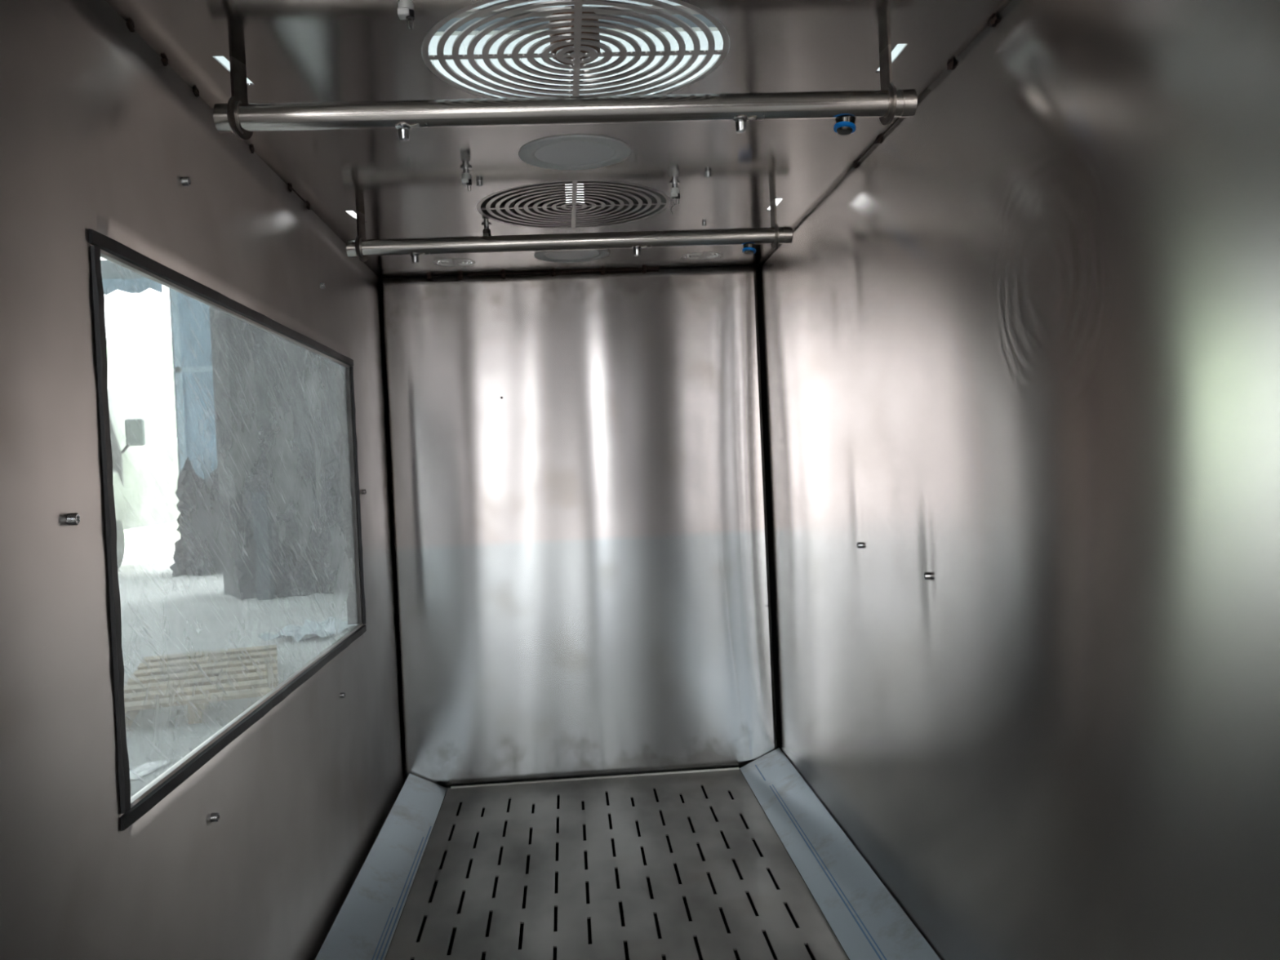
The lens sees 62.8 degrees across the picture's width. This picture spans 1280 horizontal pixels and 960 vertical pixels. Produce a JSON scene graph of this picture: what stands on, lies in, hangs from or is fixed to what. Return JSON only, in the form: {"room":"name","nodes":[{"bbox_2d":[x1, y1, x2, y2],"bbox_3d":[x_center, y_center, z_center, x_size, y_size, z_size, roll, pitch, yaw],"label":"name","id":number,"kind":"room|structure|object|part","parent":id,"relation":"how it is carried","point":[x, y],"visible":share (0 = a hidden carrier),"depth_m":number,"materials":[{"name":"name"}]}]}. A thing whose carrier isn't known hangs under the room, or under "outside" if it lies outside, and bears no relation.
{"room":"industrial test chamber","nodes":[
{"label":"industrial test chamber","id":0,"kind":"room"},
{"bbox_2d":[192,88,199,97],"bbox_3d":[-0.755,-0.656,1.783,0.006,0.012,0.026,-3,1,-4],"label":"stud","id":1,"kind":"object","parent":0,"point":[196,91],"depth_m":1.78,"materials":[{"name":"black metal"}]},
{"bbox_2d":[0,0,405,959],"bbox_3d":[-0.748,0.229,2.216,0.014,1.791,2.800,-3,1,-4],"label":"wall","id":2,"kind":"structure","parent":0,"point":[97,134],"depth_m":1.43,"materials":[{"name":"metal"}]},
{"bbox_2d":[66,512,79,525],"bbox_3d":[-0.679,0.047,1.257,0.011,0.015,0.015,-3,1,-4],"label":"stud","id":3,"kind":"object","parent":2,"relation":"attached to","point":[73,518],"visible":1,"depth_m":1.25,"materials":[{"name":"silver metal"}]},
{"bbox_2d":[181,176,191,186],"bbox_3d":[-0.738,-0.485,1.706,0.011,0.015,0.015,-3,1,-4],"label":"stud","id":4,"kind":"object","parent":2,"relation":"attached to","point":[186,181],"visible":1,"depth_m":1.70,"materials":[{"name":"white metal"}]},
{"bbox_2d":[210,812,219,822],"bbox_3d":[-0.689,0.547,1.702,0.011,0.015,0.015,-3,1,-4],"label":"stud","id":5,"kind":"object","parent":2,"relation":"attached to","point":[215,816],"visible":1,"depth_m":1.70,"materials":[{"name":"white metal"}]},
{"bbox_2d":[88,228,366,831],"bbox_3d":[-0.766,0.056,2.179,0.048,0.784,1.657,-3,1,-4],"label":"window","id":6,"kind":"structure","parent":2,"relation":"in","point":[99,241],"depth_m":1.67,"materials":[{"name":"black rubber"}]},
{"bbox_3d":[-0.762,0.056,2.179,0.002,0.734,1.607,-3,1,-4],"label":"glass pane","id":7,"kind":"part","parent":6,"relation":"part of","materials":[{"name":"clear glass"}]},
{"bbox_2d":[320,282,324,288],"bbox_3d":[-0.806,-0.494,2.664,0.011,0.015,0.015,-3,1,-4],"label":"stud","id":8,"kind":"object","parent":2,"relation":"attached to","point":[322,284],"visible":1,"depth_m":2.66,"materials":[{"name":"white metal"}]},
{"bbox_2d":[340,692,345,698],"bbox_3d":[-0.758,0.548,2.672,0.011,0.015,0.015,-3,1,-4],"label":"stud","id":9,"kind":"object","parent":2,"relation":"attached to","point":[342,694],"visible":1,"depth_m":2.67,"materials":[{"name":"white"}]},
{"bbox_2d":[361,488,366,494],"bbox_3d":[-0.810,0.035,3.080,0.011,0.015,0.015,-3,1,-4],"label":"stud","id":10,"kind":"object","parent":2,"relation":"attached to","point":[363,491],"visible":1,"depth_m":3.08,"materials":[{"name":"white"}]},
{"bbox_2d":[117,537,356,797],"bbox_3d":[-0.644,1.246,9.996,80.000,0.200,100.000,-3,1,-4],"label":"ground","id":11,"kind":"structure","parent":0,"point":[148,589],"depth_m":9.28,"materials":[{"name":"concrete"}]},
{"bbox_2d":[106,337,180,539],"bbox_3d":[-7.878,-1.178,25.644,24.000,4.800,0.300,-3,1,-4],"label":"wall","id":12,"kind":"structure","parent":11,"relation":"on","point":[139,366],"depth_m":25.20,"materials":[{"name":"white paint"}]},
{"bbox_2d":[107,387,180,569],"bbox_3d":[-8.537,0.037,15.838,2.700,2.750,3.600,-3,1,-4],"label":"truck","id":13,"kind":"object","parent":11,"relation":"on","point":[144,453],"visible":0.24,"depth_m":16.09,"materials":[{"name":"paint"}]},
{"bbox_2d":[112,468,136,529],"bbox_3d":[-8.466,0.223,14.943,1.956,1.100,1.400,-3,1,-4],"label":"hood","id":14,"kind":"object","parent":13,"relation":"attached to","point":[123,479],"depth_m":15.34,"materials":[{"name":"paint"}]},
{"bbox_2d":[121,418,145,453],"bbox_3d":[-7.406,-0.623,15.265,0.464,0.518,0.315,-3,1,-4],"label":"mirror","id":15,"kind":"object","parent":13,"relation":"attached to","point":[135,431],"depth_m":15.12,"materials":[{"name":"black rubber"}]},
{"bbox_2d":[129,760,172,779],"bbox_3d":[-2.229,1.298,4.689,0.122,0.005,0.309,-3,1,6],"label":"paper sheet","id":16,"kind":"object","parent":11,"relation":"on","point":[135,773],"visible":0.75,"depth_m":4.71,"materials":[{"name":"white paper"}]},
{"bbox_2d":[171,288,217,479],"bbox_3d":[-5.764,-0.835,15.422,1.950,4.250,0.100,-3,1,-4],"label":"door leaf","id":17,"kind":"structure","parent":11,"relation":"on","point":[191,326],"depth_m":15.36,"materials":[{"name":"blue"}]},
{"bbox_2d":[168,457,222,577],"bbox_3d":[-5.793,0.362,14.855,1.613,1.916,0.938,-3,1,-4],"label":"tree","id":18,"kind":"object","parent":11,"relation":"on","point":[198,521],"visible":0.34,"depth_m":14.82,"materials":[{"name":"plant"}]},
{"bbox_2d":[124,644,278,731],"bbox_3d":[-2.646,1.232,6.385,0.840,0.128,1.700,-3,1,-19],"label":"wooden pallet","id":19,"kind":"object","parent":11,"relation":"on","point":[166,677],"visible":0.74,"depth_m":6.17,"materials":[{"name":"brown wood"}]},
{"bbox_2d":[232,438,346,599],"bbox_3d":[-3.722,0.386,11.743,1.516,1.768,0.919,-3,1,-4],"label":"tree","id":20,"kind":"object","parent":11,"relation":"on","point":[300,569],"visible":0.64,"depth_m":11.74,"materials":[{"name":"plant"}]},
{"bbox_2d":[257,616,357,642],"bbox_3d":[-2.665,1.218,8.621,0.501,0.076,1.016,-3,1,7],"label":"plastic sheet","id":21,"kind":"object","parent":11,"relation":"on","point":[331,625],"visible":0.93,"depth_m":8.57,"materials":[{"name":"white plastic"}]},
{"bbox_2d":[248,146,254,153],"bbox_3d":[-0.777,-0.661,2.101,0.006,0.013,0.028,-3,1,-4],"label":"stud","id":22,"kind":"object","parent":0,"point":[252,148],"depth_m":2.10,"materials":[{"name":"black metal"}]},
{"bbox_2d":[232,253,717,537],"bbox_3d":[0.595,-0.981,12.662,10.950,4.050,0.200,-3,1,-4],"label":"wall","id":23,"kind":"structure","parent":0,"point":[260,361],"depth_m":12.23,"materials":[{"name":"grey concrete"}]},
{"bbox_2d":[208,306,244,594],"bbox_3d":[-4.731,-0.702,12.013,0.180,4.000,0.250,-3,1,-4],"label":"trim","id":24,"kind":"structure","parent":23,"relation":"attached to","point":[222,337],"depth_m":11.90,"materials":[{"name":"grey"}]},
{"bbox_2d":[105,0,1012,279],"bbox_3d":[-0.141,-0.690,2.247,1.385,0.020,2.800,-3,1,-4],"label":"ceiling","id":25,"kind":"structure","parent":0,"point":[291,51],"depth_m":2.05,"materials":[{"name":"metal"}]},
{"bbox_2d":[125,21,134,32],"bbox_3d":[-0.735,-0.653,1.514,0.006,0.014,0.031,-3,1,-4],"label":"stud","id":26,"kind":"object","parent":25,"relation":"in","point":[131,24],"depth_m":1.51,"materials":[{"name":"black metal"}]},
{"bbox_2d":[160,57,168,66],"bbox_3d":[-0.744,-0.654,1.643,0.006,0.012,0.023,-3,1,-7],"label":"stud","id":27,"kind":"object","parent":25,"relation":"in","point":[165,60],"depth_m":1.64,"materials":[{"name":"black metal"}]},
{"bbox_2d":[397,0,414,28],"bbox_3d":[-0.323,-0.648,1.448,0.026,0.052,0.026,-3,1,-4],"label":"sprinkler head","id":28,"kind":"object","parent":25,"relation":"attached to","point":[406,11],"visible":1,"depth_m":1.44,"materials":[{"name":"white metal"}]},
{"bbox_2d":[433,258,475,266],"bbox_3d":[-0.591,-0.694,3.343,0.133,0.003,0.133,-3,1,-4],"label":"ceiling vent","id":29,"kind":"object","parent":25,"relation":"in","point":[446,262],"visible":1,"depth_m":3.34,"materials":[{"name":"metal"}]},
{"bbox_2d":[460,165,471,191],"bbox_3d":[-0.380,-0.660,2.301,0.026,0.052,0.026,-3,1,-4],"label":"sprinkler head","id":30,"kind":"object","parent":25,"relation":"attached to","point":[466,179],"visible":1,"depth_m":2.29,"materials":[{"name":"silver metal"}]},
{"bbox_3d":[-0.381,-0.676,2.300,0.026,0.018,0.026,-3,1,-4],"label":"stem","id":31,"kind":"part","parent":30,"relation":"part of","materials":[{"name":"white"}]},
{"bbox_2d":[476,180,483,186],"bbox_3d":[-0.368,-0.682,2.413,0.015,0.011,0.015,-3,1,-4],"label":"stud","id":32,"kind":"object","parent":25,"relation":"attached to","point":[479,183],"visible":1,"depth_m":2.41,"materials":[{"name":"white metal"}]},
{"bbox_2d":[481,222,491,235],"bbox_3d":[-0.415,-0.673,2.839,0.026,0.038,0.026,-3,1,-4],"label":"sprinkler head","id":33,"kind":"object","parent":25,"relation":"attached to","point":[486,232],"visible":0.85,"depth_m":2.83,"materials":[{"name":"silver metal"}]},
{"bbox_3d":[-0.415,-0.683,2.839,0.026,0.018,0.026,-3,1,-4],"label":"stem","id":34,"kind":"part","parent":33,"relation":"part of","materials":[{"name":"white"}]},
{"bbox_2d":[213,44,917,141],"bbox_3d":[-0.109,-0.627,1.699,1.127,0.147,0.067,-3,1,-4],"label":"pipe","id":35,"kind":"object","parent":25,"relation":"attached to","point":[240,117],"visible":1,"depth_m":1.68,"materials":[{"name":"metal"}]},
{"bbox_2d":[346,199,793,262],"bbox_3d":[-0.174,-0.640,2.692,1.138,0.147,0.067,-3,1,-4],"label":"pipe","id":36,"kind":"object","parent":25,"relation":"attached to","point":[361,247],"visible":1,"depth_m":2.67,"materials":[{"name":"metal"}]},
{"bbox_2d":[533,248,609,262],"bbox_3d":[-0.213,-0.707,3.294,0.239,0.005,0.239,-3,1,-4],"label":"recessed light","id":37,"kind":"object","parent":25,"relation":"in","point":[575,255],"visible":0.76,"depth_m":3.30,"materials":[{"name":"white plastic"}]},
{"bbox_2d":[545,249,599,260],"bbox_3d":[-0.213,-0.708,3.294,0.173,0.002,0.173,-3,1,-41],"label":"diffuser","id":38,"kind":"object","parent":37,"relation":"attached to","point":[575,255],"depth_m":3.30,"materials":[{"name":"white"}]},
{"bbox_2d":[476,180,670,228],"bbox_3d":[-0.169,-0.703,2.691,0.494,0.003,0.494,-3,1,-4],"label":"ceiling vent","id":39,"kind":"object","parent":25,"relation":"in","point":[571,219],"visible":1,"depth_m":2.68,"materials":[{"name":"metal"}]},
{"bbox_2d":[480,181,666,226],"bbox_3d":[-0.173,-0.789,2.690,0.528,0.168,0.528,-3,1,-4],"label":"duct","id":40,"kind":"object","parent":25,"relation":"attached to","point":[662,197],"visible":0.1,"depth_m":2.90,"materials":[{"name":"black metal"}]},
{"bbox_2d":[518,135,631,169],"bbox_3d":[-0.139,-0.693,2.230,0.239,0.005,0.239,-3,1,-4],"label":"ceiling disc","id":41,"kind":"object","parent":25,"relation":"in","point":[564,152],"visible":1,"depth_m":2.22,"materials":[{"name":"white plastic"}]},
{"bbox_2d":[534,142,614,164],"bbox_3d":[-0.139,-0.694,2.230,0.173,0.002,0.173,-2,1,33],"label":"diffuser","id":42,"kind":"object","parent":41,"relation":"attached to","point":[545,153],"depth_m":2.23,"materials":[{"name":"white"}]},
{"bbox_2d":[422,0,729,98],"bbox_3d":[-0.102,-0.690,1.703,0.494,0.003,0.494,-3,1,-4],"label":"ceiling vent","id":43,"kind":"object","parent":25,"relation":"in","point":[561,55],"visible":0.94,"depth_m":1.68,"materials":[{"name":"metal"}]},
{"bbox_2d":[454,5,699,65],"bbox_3d":[-0.110,-0.744,1.777,0.580,0.102,0.084,-3,1,-4],"label":"exhaust fan","id":44,"kind":"object","parent":25,"relation":"attached to","point":[597,49],"visible":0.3,"depth_m":1.76,"materials":[{"name":"silver metal"}]},
{"bbox_3d":[-0.111,-0.753,1.777,0.084,0.075,0.084,-3,1,-4],"label":"motor","id":45,"kind":"part","parent":44,"relation":"part of","materials":[{"name":"silver metal"}]},
{"bbox_2d":[669,181,679,213],"bbox_3d":[0.085,-0.673,2.504,0.026,0.074,0.026,-3,1,-4],"label":"sprinkler head","id":46,"kind":"object","parent":25,"relation":"attached to","point":[675,193],"visible":1,"depth_m":2.50,"materials":[{"name":"white metal"}]},
{"bbox_3d":[0.083,-0.701,2.503,0.026,0.018,0.026,-3,1,-4],"label":"stem","id":47,"kind":"part","parent":46,"relation":"part of","materials":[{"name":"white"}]},
{"bbox_2d":[681,251,722,259],"bbox_3d":[0.201,-0.732,3.416,0.133,0.003,0.133,-3,1,-4],"label":"ceiling vent","id":48,"kind":"object","parent":25,"relation":"in","point":[701,255],"visible":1,"depth_m":3.42,"materials":[{"name":"metal"}]},
{"bbox_2d":[704,171,711,177],"bbox_3d":[0.158,-0.707,2.427,0.015,0.011,0.015,-3,1,-4],"label":"stud","id":49,"kind":"object","parent":25,"relation":"attached to","point":[708,174],"visible":1,"depth_m":2.42,"materials":[{"name":"white metal"}]},
{"bbox_2d":[946,60,953,70],"bbox_3d":[0.537,-0.717,1.813,0.006,0.012,0.031,-3,1,-4],"label":"stud","id":50,"kind":"object","parent":25,"relation":"in","point":[949,63],"depth_m":1.81,"materials":[{"name":"black metal"}]},
{"bbox_2d":[988,15,996,26],"bbox_3d":[0.549,-0.715,1.635,0.007,0.011,0.033,-3,1,-4],"label":"stud","id":51,"kind":"object","parent":25,"relation":"in","point":[992,19],"depth_m":1.63,"materials":[{"name":"black metal"}]},
{"bbox_2d":[214,0,905,97],"bbox_3d":[-3.343,-4.519,8.854,19.000,0.040,14.150,-3,1,-4],"label":"roof","id":52,"kind":"structure","parent":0,"point":[447,50],"depth_m":11.65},
{"bbox_2d":[433,13,719,35],"bbox_3d":[-3.443,-4.438,10.326,19.000,0.140,0.100,-3,1,-4],"label":"trim","id":53,"kind":"structure","parent":52,"relation":"attached to","point":[712,27],"depth_m":10.50,"materials":[{"name":"silver metal"}]},
{"bbox_2d":[380,265,777,786],"bbox_3d":[-0.197,0.156,3.595,1.280,1.736,0.012,-3,1,-4],"label":"wall","id":54,"kind":"structure","parent":0,"point":[581,552],"depth_m":3.60,"materials":[{"name":"metal"}]},
{"bbox_2d":[450,767,738,788],"bbox_3d":[-0.150,1.023,3.605,0.990,0.006,0.008,-3,1,-4],"label":"trim","id":55,"kind":"structure","parent":54,"relation":"attached to","point":[729,768],"depth_m":3.60,"materials":[{"name":"white metal"}]},
{"bbox_2d":[385,768,848,959],"bbox_3d":[-0.027,1.052,1.789,1.295,0.004,3.654,-3,1,-4],"label":"floor","id":56,"kind":"structure","parent":0,"point":[746,936],"depth_m":2.74,"materials":[{"name":"metal"}]},
{"bbox_2d":[315,773,447,959],"bbox_3d":[-0.601,1.044,1.918,0.126,0.065,3.285,-3,1,-4],"label":"strip","id":57,"kind":"object","parent":56,"relation":"on","point":[365,926],"visible":1,"depth_m":2.70,"materials":[{"name":"grey metal"}]},
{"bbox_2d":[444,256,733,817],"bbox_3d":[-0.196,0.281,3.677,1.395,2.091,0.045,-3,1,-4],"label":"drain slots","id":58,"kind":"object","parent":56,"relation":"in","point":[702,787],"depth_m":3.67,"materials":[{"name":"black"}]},
{"bbox_2d":[410,807,814,959],"bbox_3d":[-0.053,1.211,2.275,1.385,0.055,2.795,-3,1,-4],"label":"slots","id":59,"kind":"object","parent":56,"relation":"in","point":[587,887],"depth_m":2.99,"materials":[{"name":"black"}]},
{"bbox_2d":[739,747,940,959],"bbox_3d":[0.507,0.983,2.327,0.143,0.069,2.625,-3,1,-4],"label":"strip","id":60,"kind":"object","parent":56,"relation":"on","point":[864,917],"visible":1,"depth_m":2.61,"materials":[{"name":"grey metal"}]},
{"bbox_2d":[875,137,879,143],"bbox_3d":[0.507,-0.722,2.233,0.006,0.012,0.030,-3,1,-4],"label":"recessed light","id":61,"kind":"object","parent":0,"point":[877,140],"depth_m":2.23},
{"bbox_2d":[756,0,1279,959],"bbox_3d":[0.562,0.168,2.308,0.057,1.791,2.800,-3,1,-4],"label":"wall","id":62,"kind":"structure","parent":0,"point":[1023,354],"depth_m":1.49,"materials":[{"name":"metal"}]},
{"bbox_2d":[856,542,862,548],"bbox_3d":[0.536,0.160,2.563,0.011,0.015,0.015,-3,1,-4],"label":"stud","id":63,"kind":"object","parent":62,"relation":"attached to","point":[859,544],"visible":1,"depth_m":2.56,"materials":[{"name":"white metal"}]},
{"bbox_2d":[923,572,930,579],"bbox_3d":[0.567,0.190,2.075,0.011,0.015,0.015,-3,1,-4],"label":"stud","id":64,"kind":"object","parent":62,"relation":"attached to","point":[926,575],"visible":1,"depth_m":2.07,"materials":[{"name":"white metal"}]},
{"bbox_3d":[-12.528,-1.079,4.763,0.200,5.700,21.300,-3,1,-4],"label":"wall","id":65,"kind":"structure","parent":0,"visible":0},
{"bbox_2d":[100,260,180,475],"bbox_3d":[-9.011,-0.873,15.542,8.300,4.620,0.300,-3,1,-4],"label":"door","id":66,"kind":"structure","parent":65,"relation":"in","point":[109,270],"depth_m":15.47,"materials":[{"name":"silver metal"}]},
{"bbox_2d":[102,277,162,294],"bbox_3d":[-10.126,-2.714,15.214,6.204,0.230,0.090,-3,1,-4],"label":"valance","id":67,"kind":"object","parent":66,"relation":"hanging from","point":[136,285],"visible":0.33,"depth_m":15.39,"materials":[{"name":"blue fabric"}]}
]}

